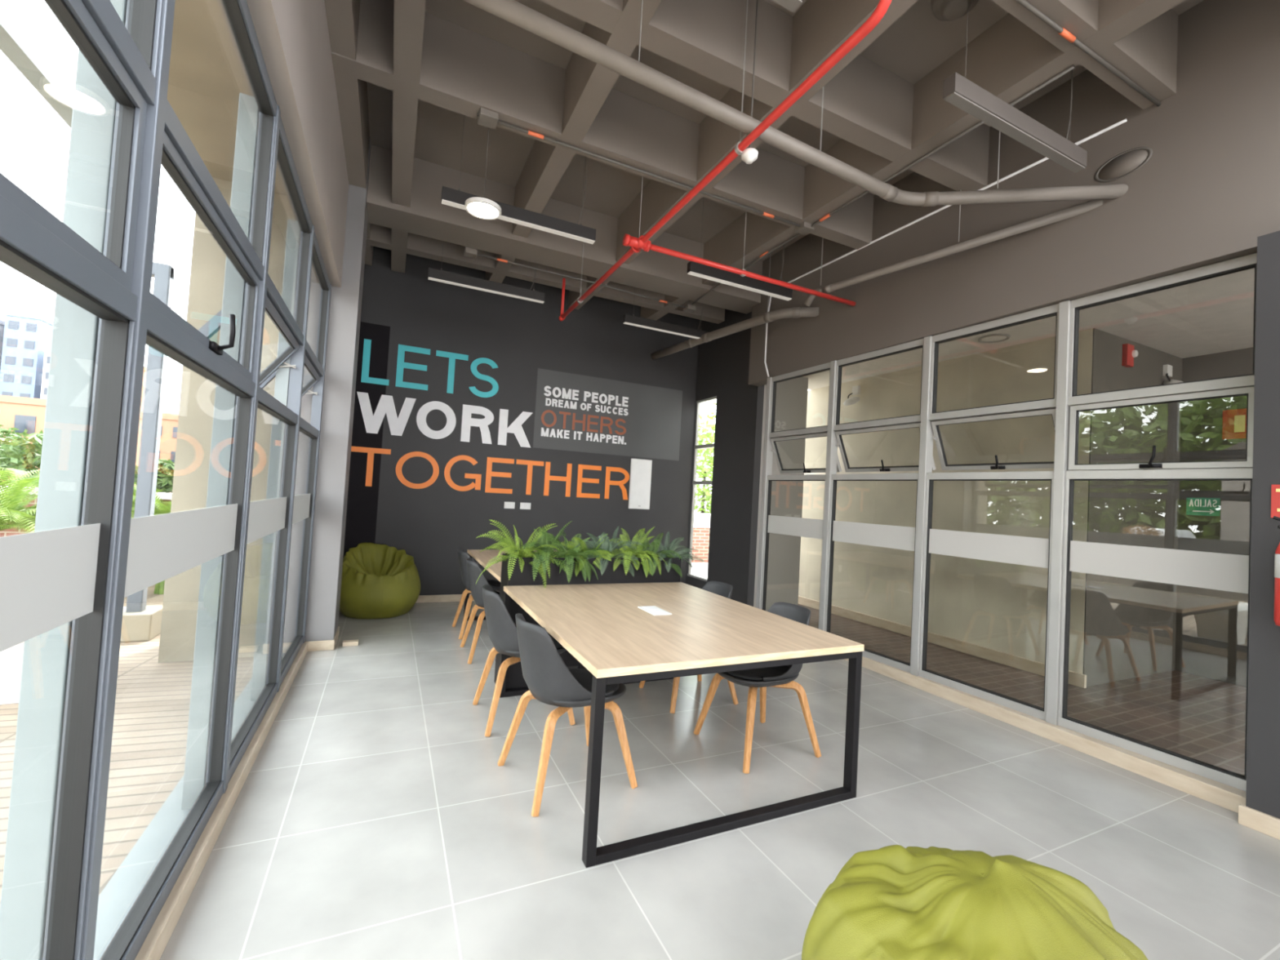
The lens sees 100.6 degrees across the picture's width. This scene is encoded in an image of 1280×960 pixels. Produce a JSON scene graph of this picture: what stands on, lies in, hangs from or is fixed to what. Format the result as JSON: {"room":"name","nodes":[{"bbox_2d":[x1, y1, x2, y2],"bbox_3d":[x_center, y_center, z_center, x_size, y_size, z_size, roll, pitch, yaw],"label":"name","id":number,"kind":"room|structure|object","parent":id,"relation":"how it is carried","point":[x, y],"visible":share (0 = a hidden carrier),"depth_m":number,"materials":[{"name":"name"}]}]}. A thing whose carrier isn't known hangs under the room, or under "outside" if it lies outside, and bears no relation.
{"room":"coworking space","nodes":[
{"label":"coworking space","id":0,"kind":"room"},
{"bbox_2d":[0,483,253,904],"bbox_3d":[-46.673,-0.067,27.705,59.400,0.300,150.000,4,-2,-25],"label":"ground","id":1,"kind":"structure","parent":0,"point":[153,699],"depth_m":2.97,"materials":[{"name":"wood"}]},
{"bbox_2d":[0,641,24,704],"bbox_3d":[-4.372,1.160,3.402,1.320,0.470,0.500,4,-2,-25],"label":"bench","id":2,"kind":"object","parent":1,"relation":"on","point":[11,658],"visible":0.08,"depth_m":3.37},
{"bbox_2d":[0,466,39,533],"bbox_3d":[-7.021,0.579,5.821,1.860,1.488,2.095,4,-2,-25],"label":"areca palm","id":3,"kind":"object","parent":1,"relation":"on","point":[15,495],"visible":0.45,"depth_m":5.75,"materials":[{"name":"green plant"}]},
{"bbox_2d":[0,422,39,485],"bbox_3d":[-40.421,-1.632,32.894,5.218,4.046,4.324,4,-2,-25],"label":"tree","id":4,"kind":"object","parent":1,"relation":"on","point":[7,432],"visible":0.17,"depth_m":33.01,"materials":[{"name":"green plant"}]},
{"bbox_2d":[0,430,43,487],"bbox_3d":[-34.801,-0.990,31.137,4.355,3.918,3.700,3,-2,-5],"label":"tree","id":5,"kind":"object","parent":1,"relation":"on","point":[15,446],"visible":0.41,"depth_m":30.08,"materials":[{"name":"green plant"}]},
{"bbox_2d":[0,310,53,398],"bbox_3d":[-74.580,-10.110,64.332,3.200,19.500,3.200,4,-2,-25],"label":"tower block","id":6,"kind":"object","parent":1,"relation":"on","point":[25,336],"visible":0.56,"depth_m":63.26,"materials":[{"name":"concrete"}]},
{"bbox_2d":[40,346,51,399],"bbox_3d":[-69.278,-7.732,66.828,6.600,15.500,6.600,4,-2,-25],"label":"tower block","id":7,"kind":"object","parent":1,"relation":"on","point":[46,351],"visible":0.02,"depth_m":62.81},
{"bbox_2d":[0,395,142,485],"bbox_3d":[-47.223,-2.796,44.051,8.200,6.700,8.200,4,-2,-25],"label":"tower block","id":8,"kind":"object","parent":1,"relation":"on","point":[21,413],"visible":0.13,"depth_m":40.01,"materials":[{"name":"concrete"}]},
{"bbox_2d":[0,485,172,537],"bbox_3d":[-10.165,0.549,5.948,10.800,1.200,0.350,4,-2,-25],"label":"wall","id":9,"kind":"structure","parent":1,"relation":"on","point":[165,496],"depth_m":6.87,"materials":[{"name":"brick"}]},
{"bbox_2d":[120,262,174,642],"bbox_3d":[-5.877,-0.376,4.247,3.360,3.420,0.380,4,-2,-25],"label":"column","id":10,"kind":"structure","parent":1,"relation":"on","point":[140,622],"depth_m":4.83,"materials":[{"name":"grey metal"}]},
{"bbox_2d":[130,482,171,594],"bbox_3d":[-5.834,0.599,6.636,1.585,1.632,1.821,4,-2,-25],"label":"areca palm","id":11,"kind":"object","parent":1,"relation":"on","point":[159,587],"visible":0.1,"depth_m":6.34,"materials":[{"name":"green plant"}]},
{"bbox_2d":[133,458,174,493],"bbox_3d":[-30.814,-0.169,34.107,3.122,2.544,2.609,4,-2,-25],"label":"tree","id":12,"kind":"object","parent":1,"relation":"on","point":[165,468],"visible":0.4,"depth_m":33.70,"materials":[{"name":"green plant"}]},
{"bbox_2d":[141,410,178,462],"bbox_3d":[-37.584,-2.053,44.181,4.800,6.300,4.800,4,-2,-25],"label":"tower block","id":13,"kind":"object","parent":1,"relation":"on","point":[169,420],"visible":0.15,"depth_m":41.85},
{"bbox_2d":[158,177,295,662],"bbox_3d":[-3.503,-0.667,4.790,0.800,4.300,0.750,4,-2,-25],"label":"wall","id":14,"kind":"structure","parent":0,"point":[197,400],"depth_m":4.35,"materials":[{"name":"paint"}]},
{"bbox_2d":[217,0,348,287],"bbox_3d":[-1.282,-2.331,1.760,0.170,1.360,6.060,4,-2,-25],"label":"lintel","id":15,"kind":"object","parent":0,"point":[293,35],"visible":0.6,"depth_m":2.71,"materials":[{"name":"paint"}]},
{"bbox_2d":[0,0,163,959],"bbox_3d":[-0.972,-0.124,0.640,0.141,3.080,1.207,4,-2,-25],"label":"window","id":16,"kind":"structure","parent":15,"relation":"attached to","point":[50,580],"depth_m":1.16,"materials":[{"name":"grey metal"}]},
{"bbox_2d":[0,0,277,959],"bbox_3d":[-1.444,-0.116,1.734,0.152,3.080,1.200,4,-2,-21],"label":"window","id":17,"kind":"structure","parent":15,"relation":"attached to","point":[151,550],"depth_m":1.23,"materials":[{"name":"grey metal"}]},
{"bbox_2d":[181,93,312,809],"bbox_3d":[-2.068,-0.119,2.764,0.307,3.080,1.210,4,-2,-25],"label":"window","id":18,"kind":"structure","parent":15,"relation":"attached to","point":[264,517],"depth_m":2.29,"materials":[{"name":"grey metal"}]},
{"bbox_2d":[250,218,331,700],"bbox_3d":[-2.574,-0.114,3.834,0.307,3.080,1.173,4,-2,-25],"label":"window","id":19,"kind":"structure","parent":15,"relation":"attached to","point":[289,390],"depth_m":3.65,"materials":[{"name":"grey metal"}]},
{"bbox_2d":[300,136,370,641],"bbox_3d":[-3.046,-0.787,5.289,0.415,4.420,1.840,4,-2,-25],"label":"wall","id":20,"kind":"structure","parent":0,"point":[345,304],"depth_m":4.50,"materials":[{"name":"grey paint"}]},
{"bbox_2d":[93,677,256,959],"bbox_3d":[-1.862,1.424,2.133,0.160,0.145,4.860,4,-2,-25],"label":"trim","id":21,"kind":"structure","parent":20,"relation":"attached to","point":[118,895],"depth_m":1.88,"materials":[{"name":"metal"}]},
{"bbox_2d":[134,626,339,959],"bbox_3d":[-1.506,1.369,1.897,0.275,0.080,6.530,4,-2,-25],"label":"baseboard","id":22,"kind":"structure","parent":20,"relation":"attached to","point":[156,941],"depth_m":2.04,"materials":[{"name":"wood"}]},
{"bbox_2d":[360,246,699,595],"bbox_3d":[-1.435,-0.630,7.117,4.900,4.600,0.150,4,-2,-25],"label":"wall","id":23,"kind":"structure","parent":0,"point":[431,522],"depth_m":6.86,"materials":[{"name":"grey paint"}]},
{"bbox_2d":[342,321,390,558],"bbox_3d":[-3.204,-0.196,6.199,0.320,3.280,0.013,4,-2,-25],"label":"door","id":24,"kind":"structure","parent":23,"relation":"attached to","point":[362,500],"depth_m":6.20,"materials":[{"name":"black paint"}]},
{"bbox_2d":[360,338,498,397],"bbox_3d":[-2.522,-1.342,6.515,1.564,0.507,0.014,4,-2,-25],"label":"lettering","id":25,"kind":"object","parent":23,"relation":"attached to","point":[452,357],"depth_m":6.46,"materials":[{"name":"paint"}]},
{"bbox_2d":[356,391,533,447],"bbox_3d":[-2.362,-0.726,6.589,2.065,0.465,0.012,4,-2,-25],"label":"lettering","id":26,"kind":"object","parent":23,"relation":"attached to","point":[372,423],"depth_m":6.54,"materials":[{"name":"paint"}]},
{"bbox_2d":[416,594,474,602],"bbox_3d":[-1.442,1.529,7.020,4.720,0.085,0.022,4,-2,-25],"label":"baseboard","id":27,"kind":"structure","parent":23,"relation":"attached to","point":[449,597],"depth_m":6.53,"materials":[{"name":"beige stone"}]},
{"bbox_2d":[351,446,629,499],"bbox_3d":[-1.752,-0.053,6.874,3.534,0.452,0.012,4,-2,-25],"label":"lettering","id":28,"kind":"object","parent":23,"relation":"attached to","point":[370,451],"depth_m":6.80,"materials":[{"name":"paint"}]},
{"bbox_2d":[541,409,626,435],"bbox_3d":[-0.757,-0.792,7.347,1.240,0.230,0.014,4,-2,-25],"label":"lettering","id":29,"kind":"object","parent":23,"relation":"attached to","point":[565,414],"depth_m":7.37,"materials":[{"name":"paint"}]},
{"bbox_2d":[541,427,626,444],"bbox_3d":[-0.756,-0.603,7.349,1.243,0.113,0.008,4,-2,-25],"label":"lettering","id":30,"kind":"object","parent":23,"relation":"attached to","point":[553,432],"depth_m":7.32,"materials":[{"name":"paint"}]},
{"bbox_2d":[543,386,628,407],"bbox_3d":[-0.724,-1.156,7.364,1.233,0.139,0.014,4,-2,-25],"label":"lettering","id":31,"kind":"object","parent":23,"relation":"attached to","point":[565,395],"depth_m":7.35,"materials":[{"name":"paint"}]},
{"bbox_2d":[545,398,628,415],"bbox_3d":[-0.715,-1.010,7.368,1.210,0.101,0.014,4,-2,-25],"label":"lettering","id":32,"kind":"object","parent":23,"relation":"attached to","point":[571,406],"depth_m":7.33,"materials":[{"name":"paint"}]},
{"bbox_2d":[533,368,682,460],"bbox_3d":[-0.390,-0.889,7.535,2.220,1.060,0.012,4,-2,-25],"label":"sign panel","id":33,"kind":"object","parent":23,"relation":"attached to","point":[652,425],"depth_m":7.54,"materials":[{"name":"grey paint"}]},
{"bbox_2d":[628,458,652,509],"bbox_3d":[0.006,0.060,7.693,0.330,0.720,0.036,4,-2,-25],"label":"electrical panel","id":34,"kind":"object","parent":23,"relation":"attached to","point":[640,469],"visible":1,"depth_m":7.68,"materials":[{"name":"white plastic"}]},
{"bbox_2d":[166,0,1204,324],"bbox_3d":[0.329,-2.693,2.989,6.000,0.740,9.100,4,-2,-25],"label":"ceiling","id":35,"kind":"structure","parent":0,"point":[408,74],"depth_m":3.67,"materials":[{"name":"paint"}]},
{"bbox_2d":[440,186,484,209],"bbox_3d":[-1.317,-2.063,3.944,0.300,0.138,0.064,4,-2,-25],"label":"pendant lamp","id":36,"kind":"object","parent":35,"relation":"hanging from","point":[458,198],"depth_m":3.90,"materials":[{"name":"grey"}]},
{"bbox_2d":[464,127,501,219],"bbox_3d":[-1.067,-2.410,3.732,0.244,1.056,0.244,4,-2,-25],"label":"pendant lamp","id":37,"kind":"object","parent":35,"relation":"in","point":[483,208],"visible":0.98,"depth_m":3.70,"materials":[{"name":"white"}]},
{"bbox_2d":[467,202,498,218],"bbox_3d":[-1.097,-1.887,3.716,0.210,0.005,0.210,4,-2,-25],"label":"diffuser","id":38,"kind":"object","parent":37,"relation":"attached to","point":[478,210],"depth_m":3.71,"materials":[{"name":"white"}]},
{"bbox_2d":[427,245,545,303],"bbox_3d":[-1.569,-2.437,5.607,1.190,0.903,0.064,4,-2,-25],"label":"pendant lamp","id":39,"kind":"object","parent":35,"relation":"hanging from","point":[433,274],"visible":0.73,"depth_m":5.56,"materials":[{"name":"grey"}]},
{"bbox_2d":[428,276,544,303],"bbox_3d":[-1.594,-1.991,5.594,1.182,0.008,0.052,4,-2,-25],"label":"diffuser","id":40,"kind":"object","parent":39,"relation":"attached to","point":[442,279],"depth_m":5.57,"materials":[{"name":"grey"}]},
{"bbox_2d":[489,157,595,244],"bbox_3d":[-0.745,-2.298,4.216,0.851,0.688,0.064,4,-2,-25],"label":"pendant lamp","id":41,"kind":"object","parent":35,"relation":"hanging from","point":[509,213],"depth_m":4.20,"materials":[{"name":"grey"}]},
{"bbox_2d":[441,199,595,244],"bbox_3d":[-0.915,-1.998,4.134,1.182,0.008,0.052,4,-2,-25],"label":"diffuser","id":42,"kind":"object","parent":41,"relation":"attached to","point":[460,204],"depth_m":4.16,"materials":[{"name":"grey"}]},
{"bbox_2d":[463,246,695,312],"bbox_3d":[-0.569,-2.293,6.202,2.857,0.060,0.125,4,-2,-28],"label":"cable conduit","id":43,"kind":"object","parent":35,"relation":"attached to","point":[469,252],"visible":0.98,"depth_m":5.99,"materials":[{"name":"metal"}]},
{"bbox_2d":[476,106,813,235],"bbox_3d":[0.222,-2.369,4.198,2.920,0.065,0.120,4,-2,-25],"label":"cable conduit","id":44,"kind":"object","parent":35,"relation":"attached to","point":[486,117],"visible":0.98,"depth_m":3.97,"materials":[{"name":"metal"}]},
{"bbox_2d":[622,292,708,338],"bbox_3d":[0.368,-2.297,6.645,1.190,0.903,0.064,4,-2,-25],"label":"pendant lamp","id":45,"kind":"object","parent":35,"relation":"hanging from","point":[632,320],"visible":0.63,"depth_m":6.57,"materials":[{"name":"grey"}]},
{"bbox_2d":[623,321,700,338],"bbox_3d":[0.344,-1.850,6.631,1.182,0.008,0.052,4,-2,-25],"label":"diffuser","id":46,"kind":"object","parent":45,"relation":"attached to","point":[639,324],"depth_m":6.58,"materials":[{"name":"grey"}]},
{"bbox_2d":[558,0,891,320],"bbox_3d":[1.097,-2.280,4.563,2.490,1.044,4.557,4,-2,-25],"label":"pipe","id":47,"kind":"object","parent":35,"relation":"hanging from","point":[642,242],"visible":0.95,"depth_m":3.44,"materials":[{"name":"metal"}]},
{"bbox_2d":[650,253,818,359],"bbox_3d":[0.994,-2.243,6.672,0.326,0.976,2.778,5,-2,-38],"label":"drain pipe","id":48,"kind":"object","parent":35,"relation":"hanging from","point":[797,312],"visible":0.96,"depth_m":6.18,"materials":[{"name":"grey paint"}]},
{"bbox_2d":[686,206,792,300],"bbox_3d":[1.006,-2.308,5.133,1.190,0.903,0.064,4,-2,-25],"label":"pendant lamp","id":49,"kind":"object","parent":35,"relation":"hanging from","point":[694,268],"visible":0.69,"depth_m":5.07,"materials":[{"name":"grey"}]},
{"bbox_2d":[687,271,791,300],"bbox_3d":[0.982,-1.861,5.119,1.182,0.008,0.052,4,-2,-25],"label":"diffuser","id":50,"kind":"object","parent":49,"relation":"attached to","point":[702,274],"depth_m":5.09,"materials":[{"name":"grey"}]},
{"bbox_2d":[463,0,1128,206],"bbox_3d":[0.881,-2.372,2.949,4.459,0.963,0.661,4,-2,-17],"label":"drain pipe","id":51,"kind":"object","parent":35,"relation":"hanging from","point":[513,11],"visible":0.94,"depth_m":2.90,"materials":[{"name":"grey paint"}]},
{"bbox_2d":[691,65,1075,305],"bbox_3d":[1.515,-2.249,4.804,0.046,0.077,4.131,4,-2,-25],"label":"cable conduit","id":52,"kind":"object","parent":35,"relation":"attached to","point":[1072,67],"visible":0.9,"depth_m":3.79,"materials":[{"name":"metal"}]},
{"bbox_2d":[804,189,1102,306],"bbox_3d":[2.328,-2.209,4.345,0.073,1.038,2.286,4,-2,-36],"label":"drain pipe","id":53,"kind":"object","parent":35,"relation":"hanging from","point":[1077,210],"visible":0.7,"depth_m":4.06,"materials":[{"name":"metal"}]},
{"bbox_2d":[930,0,978,21],"bbox_3d":[1.826,-2.752,3.067,0.260,0.090,0.260,4,-2,-25],"label":"smoke detector","id":54,"kind":"object","parent":35,"relation":"attached to","point":[942,10],"visible":0.98,"depth_m":3.07,"materials":[{"name":"grey paint"}]},
{"bbox_2d":[942,4,1087,173],"bbox_3d":[2.094,-2.316,2.904,1.190,0.903,0.064,4,-2,-25],"label":"pendant lamp","id":55,"kind":"object","parent":35,"relation":"hanging from","point":[958,91],"visible":0.84,"depth_m":2.83,"materials":[{"name":"metal"}]},
{"bbox_2d":[944,91,1084,173],"bbox_3d":[2.069,-1.870,2.890,1.182,0.008,0.052,4,-2,-25],"label":"diffuser","id":56,"kind":"object","parent":55,"relation":"attached to","point":[962,100],"depth_m":2.84,"materials":[{"name":"metal"}]},
{"bbox_2d":[1015,0,1161,106],"bbox_3d":[2.441,-2.284,2.857,1.450,0.026,0.027,4,-2,-25],"label":"cable conduit","id":57,"kind":"object","parent":35,"relation":"attached to","point":[1062,32],"visible":1,"depth_m":2.81,"materials":[{"name":"metal"}]},
{"bbox_2d":[690,509,707,577],"bbox_3d":[-7.468,3.295,66.919,35.980,0.400,112.600,4,-2,-25],"label":"ground","id":58,"kind":"structure","parent":0,"point":[700,569],"depth_m":11.03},
{"bbox_2d":[691,512,710,562],"bbox_3d":[3.837,1.571,13.456,9.400,1.250,0.340,4,-2,-25],"label":"wall","id":59,"kind":"structure","parent":58,"relation":"on","point":[701,527],"depth_m":12.15,"materials":[{"name":"brick"}]},
{"bbox_2d":[694,414,715,513],"bbox_3d":[1.783,0.090,14.760,2.287,3.829,2.304,4,-2,-25],"label":"tree","id":60,"kind":"object","parent":58,"relation":"on","point":[703,491],"visible":0.2,"depth_m":14.38,"materials":[{"name":"green plant"}]},
{"bbox_2d":[159,600,1279,959],"bbox_3d":[3.122,1.704,1.137,7.880,0.120,15.400,4,-2,-25],"label":"floor","id":61,"kind":"structure","parent":0,"point":[376,816],"depth_m":2.45,"materials":[{"name":"tile"}]},
{"bbox_2d":[339,542,420,618],"bbox_3d":[-2.873,1.091,5.842,0.867,0.727,0.880,4,-2,-23],"label":"bean bag","id":62,"kind":"object","parent":61,"relation":"on","point":[379,581],"visible":0.95,"depth_m":5.60,"materials":[{"name":"green fabric"}]},
{"bbox_2d":[452,548,500,639],"bbox_3d":[-1.553,1.108,5.322,0.573,0.815,0.510,4,-2,-26],"label":"dining chair","id":63,"kind":"object","parent":61,"relation":"on","point":[463,556],"visible":0.39,"depth_m":5.14,"materials":[{"name":"black plastic"}]},
{"bbox_2d":[460,558,499,664],"bbox_3d":[-1.244,1.104,4.645,0.573,0.815,0.510,4,-2,-25],"label":"dining chair","id":64,"kind":"object","parent":61,"relation":"on","point":[474,571],"visible":0.44,"depth_m":4.44,"materials":[{"name":"black plastic"}]},
{"bbox_2d":[462,549,584,620],"bbox_3d":[-0.845,1.168,5.145,1.384,0.755,1.957,4,-2,-25],"label":"meeting table","id":65,"kind":"object","parent":61,"relation":"on","point":[483,557],"visible":0.16,"depth_m":5.25,"materials":[{"name":"brown wood"}]},
{"bbox_2d":[472,584,575,737],"bbox_3d":[-0.742,1.094,3.405,0.573,0.815,0.510,4,-2,-25],"label":"dining chair","id":66,"kind":"object","parent":61,"relation":"on","point":[501,628],"visible":0.5,"depth_m":3.19,"materials":[{"name":"black plastic"}]},
{"bbox_2d":[497,613,637,816],"bbox_3d":[-0.364,1.093,2.692,0.573,0.815,0.510,4,-2,-32],"label":"dining chair","id":67,"kind":"object","parent":61,"relation":"on","point":[548,680],"visible":0.87,"depth_m":2.49,"materials":[{"name":"black plastic"}]},
{"bbox_2d":[493,553,680,689],"bbox_3d":[-0.372,1.066,4.134,1.390,0.950,0.258,4,-2,-25],"label":"planter box","id":68,"kind":"object","parent":61,"relation":"on","point":[514,677],"visible":0.33,"depth_m":3.92,"materials":[{"name":"metal"}]},
{"bbox_2d":[475,519,565,587],"bbox_3d":[-0.878,0.553,3.906,0.641,0.504,0.622,4,-2,-25],"label":"potted fern","id":69,"kind":"object","parent":68,"relation":"in","point":[512,545],"visible":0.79,"depth_m":3.80,"materials":[{"name":"plant"}]},
{"bbox_2d":[495,520,586,581],"bbox_3d":[-0.708,0.501,3.945,0.667,0.414,0.594,4,-2,-25],"label":"potted fern","id":70,"kind":"object","parent":68,"relation":"in","point":[543,540],"visible":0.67,"depth_m":3.86,"materials":[{"name":"plant"}]},
{"bbox_2d":[540,531,604,582],"bbox_3d":[-0.515,0.568,4.011,0.575,0.353,0.580,4,-2,-25],"label":"potted fern","id":71,"kind":"object","parent":68,"relation":"in","point":[575,548],"visible":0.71,"depth_m":3.92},
{"bbox_2d":[560,533,614,576],"bbox_3d":[-0.411,0.581,4.085,0.526,0.320,0.509,2,-2,25],"label":"potted fern","id":72,"kind":"object","parent":68,"relation":"in","point":[576,540],"visible":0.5,"depth_m":4.03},
{"bbox_2d":[575,526,642,576],"bbox_3d":[-0.245,0.554,4.141,0.538,0.372,0.500,3,-2,-6],"label":"potted fern","id":73,"kind":"object","parent":68,"relation":"in","point":[608,546],"visible":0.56,"depth_m":4.10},
{"bbox_2d":[605,526,667,577],"bbox_3d":[-0.100,0.551,4.261,0.555,0.391,0.605,4,-2,-25],"label":"potted fern","id":74,"kind":"object","parent":68,"relation":"in","point":[628,550],"visible":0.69,"depth_m":4.14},
{"bbox_2d":[633,528,682,576],"bbox_3d":[0.094,0.587,4.352,0.560,0.372,0.535,4,-2,-25],"label":"potted fern","id":75,"kind":"object","parent":68,"relation":"in","point":[655,544],"visible":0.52,"depth_m":4.25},
{"bbox_2d":[643,531,704,574],"bbox_3d":[0.212,0.605,4.411,0.516,0.335,0.600,4,-2,-25],"label":"potted fern","id":76,"kind":"object","parent":68,"relation":"in","point":[663,548],"visible":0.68,"depth_m":4.32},
{"bbox_2d":[499,582,864,867],"bbox_3d":[0.064,1.158,3.173,1.426,0.755,1.840,4,-2,-25],"label":"meeting table","id":77,"kind":"object","parent":61,"relation":"on","point":[602,626],"visible":0.91,"depth_m":2.60,"materials":[{"name":"brown wood"}]},
{"bbox_2d":[639,581,737,713],"bbox_3d":[0.377,1.172,3.895,0.573,0.815,0.510,4,-2,-25],"label":"dining chair","id":78,"kind":"object","parent":61,"relation":"on","point":[721,588],"visible":0.09,"depth_m":3.95,"materials":[{"name":"black plastic"}]},
{"bbox_2d":[693,601,821,773],"bbox_3d":[0.716,1.168,3.166,0.573,0.815,0.510,4,-2,-26],"label":"dining chair","id":79,"kind":"object","parent":61,"relation":"on","point":[780,677],"visible":0.66,"depth_m":3.05,"materials":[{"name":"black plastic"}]},
{"bbox_2d":[801,844,1148,959],"bbox_3d":[0.823,1.228,1.331,0.789,0.585,0.777,2,-2,25],"label":"bean bag","id":80,"kind":"object","parent":61,"relation":"on","point":[893,902],"visible":1,"depth_m":1.27,"materials":[{"name":"green fabric"}]},
{"bbox_2d":[843,656,1245,813],"bbox_3d":[2.236,1.655,4.524,0.135,0.090,4.120,4,-2,-25],"label":"baseboard","id":81,"kind":"structure","parent":61,"relation":"on","point":[1229,797],"depth_m":3.27,"materials":[{"name":"wood"}]},
{"bbox_2d":[685,308,764,606],"bbox_3d":[1.150,-0.484,7.488,0.100,4.420,1.650,4,-2,-25],"label":"wall","id":82,"kind":"structure","parent":0,"point":[723,362],"depth_m":7.14,"materials":[{"name":"grey paint"}]},
{"bbox_2d":[687,395,716,581],"bbox_3d":[0.937,0.121,7.824,0.060,2.650,0.565,4,-2,-25],"label":"window","id":83,"kind":"structure","parent":82,"relation":"in","point":[696,446],"depth_m":8.04,"materials":[{"name":"silver metal"}]},
{"bbox_2d":[753,377,808,611],"bbox_3d":[1.651,0.180,7.301,0.730,3.140,0.870,4,-2,-25],"label":"wall pier","id":84,"kind":"object","parent":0,"point":[791,399],"visible":0.21,"depth_m":6.94,"materials":[{"name":"grey paint"}]},
{"bbox_2d":[748,0,1279,386],"bbox_3d":[2.726,-1.959,4.092,0.160,1.510,5.850,4,-2,-25],"label":"wall","id":85,"kind":"structure","parent":0,"point":[1209,186],"depth_m":3.49,"materials":[{"name":"paint"}]},
{"bbox_2d":[755,360,841,631],"bbox_3d":[1.754,0.212,5.798,0.242,2.815,1.020,4,-2,-27],"label":"window","id":86,"kind":"structure","parent":85,"relation":"in","point":[790,526],"depth_m":5.80,"materials":[{"name":"silver metal"}]},
{"bbox_2d":[824,335,935,675],"bbox_3d":[2.219,0.210,4.893,0.242,2.815,1.016,4,-2,-27],"label":"window","id":87,"kind":"structure","parent":85,"relation":"in","point":[905,538],"depth_m":4.69,"materials":[{"name":"silver metal"}]},
{"bbox_2d":[764,118,1127,377],"bbox_3d":[2.240,-1.747,4.795,0.080,1.063,3.380,4,-2,-25],"label":"cable","id":88,"kind":"object","parent":85,"relation":"attached to","point":[1125,120],"visible":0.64,"depth_m":4.47,"materials":[{"name":"plastic"}]},
{"bbox_2d":[919,299,1071,725],"bbox_3d":[2.676,0.207,4.003,0.242,2.815,0.984,4,-2,-27],"label":"window","id":89,"kind":"structure","parent":85,"relation":"in","point":[1044,553],"depth_m":3.79,"materials":[{"name":"silver metal"}]},
{"bbox_2d":[1093,146,1152,182],"bbox_3d":[3.005,-1.962,3.311,0.003,0.161,0.292,4,-2,-25],"label":"ceiling speaker","id":90,"kind":"object","parent":85,"relation":"attached to","point":[1128,162],"visible":1,"depth_m":3.31,"materials":[{"name":"paint"}]},
{"bbox_2d":[1057,253,1257,791],"bbox_3d":[3.028,0.200,3.115,0.123,2.815,0.916,4,-2,-27],"label":"window","id":91,"kind":"structure","parent":85,"relation":"in","point":[1206,570],"depth_m":3.13,"materials":[{"name":"silver metal"}]},
{"bbox_2d":[1186,497,1220,515],"bbox_3d":[3.159,0.150,2.981,0.006,0.099,0.135,4,-2,-27],"label":"exit sign","id":92,"kind":"object","parent":91,"relation":"attached to","point":[1194,506],"visible":1,"depth_m":2.98,"materials":[{"name":"green plastic"}]},
{"bbox_2d":[798,328,1253,687],"bbox_3d":[4.664,0.283,5.191,1.820,3.140,8.400,4,-2,-25],"label":"wall","id":93,"kind":"structure","parent":0,"point":[1001,606],"depth_m":5.22,"materials":[{"name":"paint"}]},
{"bbox_2d":[797,595,1086,688],"bbox_3d":[2.892,1.744,6.559,0.035,0.110,4.400,4,-2,-25],"label":"baseboard","id":94,"kind":"structure","parent":93,"relation":"attached to","point":[1077,679],"depth_m":5.57,"materials":[{"name":"beige stone"}]},
{"bbox_2d":[1121,343,1137,367],"bbox_3d":[4.519,-1.147,4.897,0.145,0.200,0.080,4,-2,-25],"label":"fire alarm","id":95,"kind":"object","parent":93,"relation":"attached to","point":[1129,353],"visible":1,"depth_m":4.88,"materials":[{"name":"red plastic"}]},
{"bbox_2d":[1222,408,1246,439],"bbox_3d":[5.642,-0.529,5.016,0.008,0.280,0.200,4,-2,-25],"label":"fire sign","id":96,"kind":"object","parent":93,"relation":"attached to","point":[1234,421],"visible":0.82,"depth_m":5.03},
{"bbox_2d":[802,267,1254,390],"bbox_3d":[4.576,-1.409,4.107,3.220,0.160,8.500,4,-2,-25],"label":"ceiling","id":97,"kind":"structure","parent":0,"point":[1214,315],"depth_m":4.59,"materials":[{"name":"paint"}]},
{"bbox_2d":[977,333,1010,342],"bbox_3d":[3.395,-1.356,5.096,0.260,0.015,0.260,4,-2,-25],"label":"ceiling speaker","id":98,"kind":"object","parent":97,"relation":"attached to","point":[993,338],"visible":1,"depth_m":5.09,"materials":[{"name":"grey paint"}]},
{"bbox_2d":[1245,231,1279,818],"bbox_3d":[3.628,0.241,1.983,0.530,2.910,1.685,4,-2,-25],"label":"wall column","id":99,"kind":"structure","parent":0,"point":[1263,753],"depth_m":2.59,"materials":[{"name":"grey paint"}]},
{"bbox_2d":[1238,803,1279,839],"bbox_3d":[3.306,1.631,1.836,0.040,0.090,1.705,4,-2,-25],"label":"baseboard","id":100,"kind":"structure","parent":99,"relation":"attached to","point":[1264,823],"depth_m":2.54,"materials":[{"name":"beige wood"}]},
{"bbox_2d":[1271,484,1279,517],"bbox_3d":[3.082,0.102,2.528,0.006,0.160,0.105,4,-2,-25],"label":"fire sign","id":101,"kind":"object","parent":99,"relation":"attached to","point":[1275,490],"visible":1,"depth_m":2.56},
{"bbox_2d":[1272,515,1279,626],"bbox_3d":[3.016,0.423,2.444,0.132,0.507,0.140,4,-2,-25],"label":"fire extinguisher","id":102,"kind":"object","parent":99,"relation":"attached to","point":[1277,555],"visible":1,"depth_m":2.46,"materials":[{"name":"red paint"}]},
{"label":"outside","id":103,"kind":"structure","parent":0,"visible":0},
{"bbox_2d":[0,0,74,128],"bbox_3d":[-2.899,-2.750,1.186,0.130,0.140,6.600,4,-2,-25],"label":"pergola beam","id":104,"kind":"structure","parent":103,"point":[16,43],"depth_m":3.46,"materials":[{"name":"metal"}]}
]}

